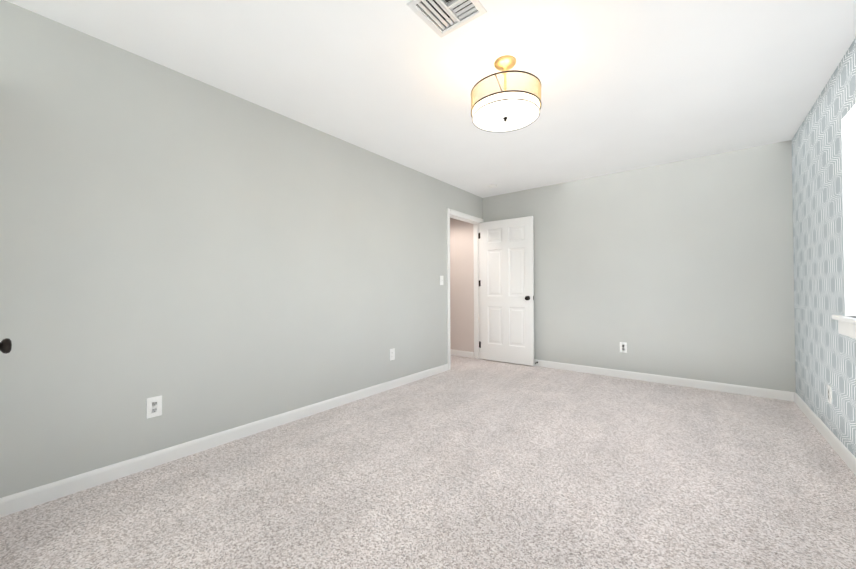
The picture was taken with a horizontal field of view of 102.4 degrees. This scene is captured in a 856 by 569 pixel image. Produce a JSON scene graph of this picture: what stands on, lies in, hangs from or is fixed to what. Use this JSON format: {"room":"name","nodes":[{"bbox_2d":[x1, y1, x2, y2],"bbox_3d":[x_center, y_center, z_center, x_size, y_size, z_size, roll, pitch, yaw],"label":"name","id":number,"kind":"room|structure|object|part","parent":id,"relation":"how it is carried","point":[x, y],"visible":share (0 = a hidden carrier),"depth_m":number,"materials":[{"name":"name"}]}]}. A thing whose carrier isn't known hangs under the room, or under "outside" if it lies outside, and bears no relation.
{"room":"empty bedroom","nodes":[
{"label":"empty bedroom","id":0,"kind":"room"},
{"bbox_2d":[0,338,11,353],"bbox_3d":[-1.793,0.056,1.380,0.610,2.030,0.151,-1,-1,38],"label":"door knob","id":1,"kind":"object","parent":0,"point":[5,345],"depth_m":1.27,"materials":[{"name":"black metal"}]},
{"bbox_2d":[0,0,482,497],"bbox_3d":[-0.925,-0.119,3.099,0.120,2.440,5.544,-1,-1,38],"label":"wall","id":2,"kind":"structure","parent":0,"point":[203,259],"depth_m":2.16,"materials":[{"name":"grey paint"}]},
{"bbox_2d":[146,395,161,418],"bbox_3d":[-1.644,0.736,2.070,0.008,0.120,0.074,-1,-1,38],"label":"electrical outlet","id":3,"kind":"object","parent":2,"relation":"attached to","point":[154,406],"visible":1,"depth_m":2.07,"materials":[{"name":"white plastic"}]},
{"bbox_2d":[0,364,447,516],"bbox_3d":[-1.117,1.054,2.729,0.013,0.085,4.442,-1,-1,38],"label":"baseboard","id":4,"kind":"structure","parent":2,"relation":"attached to","point":[22,500],"depth_m":2.14,"materials":[{"name":"white paint"}]},
{"bbox_2d":[390,348,394,360],"bbox_3d":[-0.380,0.746,3.674,0.008,0.120,0.074,-1,-1,38],"label":"electrical outlet","id":5,"kind":"object","parent":2,"relation":"attached to","point":[392,354],"visible":1,"depth_m":3.67,"materials":[{"name":"white plastic"}]},
{"bbox_2d":[447,208,483,369],"bbox_3d":[0.500,0.062,4.896,0.141,2.112,0.949,-1,-1,38],"label":"door frame","id":6,"kind":"structure","parent":2,"relation":"attached to","point":[477,298],"depth_m":5.19,"materials":[{"name":"white paint"}]},
{"bbox_2d":[478,216,533,365],"bbox_3d":[1.089,0.089,4.924,0.850,2.030,0.139,-1,-1,38],"label":"door","id":7,"kind":"structure","parent":6,"relation":"attached to","point":[507,282],"depth_m":4.88,"materials":[{"name":"white paint"}]},
{"bbox_3d":[0.780,0.083,5.178,0.050,1.730,0.044,-1,-1,38],"label":"door hinges","id":8,"kind":"part","parent":7,"relation":"part of","materials":[{"name":"black metal"}]},
{"bbox_2d":[0,355,855,568],"bbox_3d":[-0.204,1.152,2.615,5.286,0.120,5.694,-1,-1,38],"label":"floor","id":9,"kind":"structure","parent":0,"point":[467,463],"depth_m":1.80,"materials":[{"name":"carpet"}]},
{"bbox_2d":[5,0,855,197],"bbox_3d":[-0.213,-1.407,2.646,5.286,0.120,5.694,-1,-1,38],"label":"ceiling","id":10,"kind":"structure","parent":0,"point":[627,85],"depth_m":2.16,"materials":[{"name":"white paint"}]},
{"bbox_2d":[406,0,486,37],"bbox_3d":[0.095,-1.417,1.694,0.285,0.125,0.285,-1,-1,38],"label":"ceiling vent","id":11,"kind":"object","parent":10,"relation":"in","point":[442,15],"visible":1,"depth_m":1.74,"materials":[{"name":"white metal"}]},
{"bbox_2d":[471,55,541,131],"bbox_3d":[0.472,-1.174,2.103,0.419,0.365,0.419,-1,-1,38],"label":"drum pendant light","id":12,"kind":"object","parent":10,"relation":"hanging from","point":[505,110],"visible":1,"depth_m":2.01,"materials":[{"name":"gold metal"}]},
{"bbox_3d":[0.472,-1.199,2.103,0.134,0.315,0.134,-1,-1,38],"label":"stem","id":13,"kind":"part","parent":12,"relation":"part of","materials":[{"name":"gold metal"}]},
{"bbox_3d":[0.472,-1.044,2.101,0.398,0.044,0.398,-1,-1,38],"label":"lamp shade","id":14,"kind":"part","parent":12,"relation":"part of","materials":[{"name":"white glass"}]},
{"bbox_2d":[473,100,538,131],"bbox_3d":[0.472,-1.018,2.101,0.390,0.007,0.390,-1,-1,38],"label":"diffuser","id":15,"kind":"object","parent":12,"relation":"attached to","point":[491,116],"depth_m":2.07,"materials":[{"name":"white glass"}]},
{"bbox_2d":[450,218,473,351],"bbox_3d":[0.153,-0.089,5.842,1.580,2.440,0.200,-1,-1,38],"label":"wall","id":16,"kind":"structure","parent":0,"point":[461,290],"depth_m":5.42,"materials":[{"name":"beige paint"}]},
{"bbox_2d":[450,349,473,357],"bbox_3d":[0.084,1.087,5.750,1.560,0.085,0.013,-1,-1,38],"label":"baseboard","id":17,"kind":"structure","parent":16,"relation":"attached to","point":[462,353],"depth_m":5.37,"materials":[{"name":"white paint"}]},
{"bbox_2d":[483,140,795,391],"bbox_3d":[2.186,-0.116,4.272,3.556,2.440,0.150,-1,-1,38],"label":"wall","id":18,"kind":"structure","parent":0,"point":[682,269],"depth_m":3.78,"materials":[{"name":"grey paint"}]},
{"bbox_2d":[620,342,626,352],"bbox_3d":[2.307,0.743,4.069,0.074,0.120,0.008,-1,-1,38],"label":"electrical outlet","id":19,"kind":"object","parent":18,"relation":"attached to","point":[623,347],"visible":1,"depth_m":4.06,"materials":[{"name":"white plastic"}]},
{"bbox_2d":[534,359,794,401],"bbox_3d":[2.124,1.061,4.206,3.276,0.085,0.013,-1,-1,38],"label":"baseboard","id":20,"kind":"structure","parent":18,"relation":"attached to","point":[750,391],"depth_m":3.74,"materials":[{"name":"white paint"}]},
{"bbox_2d":[792,38,855,456],"bbox_3d":[1.804,-0.154,1.044,0.160,2.440,5.394,-1,-1,38],"label":"wall","id":21,"kind":"structure","parent":0,"point":[825,352],"depth_m":2.43,"materials":[{"name":"blue paper"}]},
{"bbox_2d":[794,392,855,474],"bbox_3d":[1.740,1.024,1.083,0.013,0.085,5.394,-1,-1,38],"label":"baseboard","id":22,"kind":"structure","parent":21,"relation":"attached to","point":[845,454],"depth_m":2.34,"materials":[{"name":"white paint"}]},
{"bbox_2d":[827,384,831,404],"bbox_3d":[2.736,0.749,2.348,0.008,0.120,0.074,-1,-1,38],"label":"electrical outlet","id":23,"kind":"object","parent":21,"relation":"attached to","point":[829,390],"visible":1,"depth_m":2.34,"materials":[{"name":"white plastic"}]},
{"bbox_2d":[832,315,855,324],"bbox_3d":[2.071,0.199,1.474,0.111,0.028,1.715,-1,-1,38],"label":"window sill","id":24,"kind":"structure","parent":21,"relation":"attached to","point":[851,319],"depth_m":2.00,"materials":[{"name":"white paint"}]},
{"bbox_2d":[838,103,855,338],"bbox_3d":[2.077,-0.356,1.474,0.089,1.308,1.675,-1,-1,38],"label":"window","id":25,"kind":"structure","parent":21,"relation":"in","point":[848,120],"depth_m":2.07,"materials":[{"name":"white paint"}]}
]}

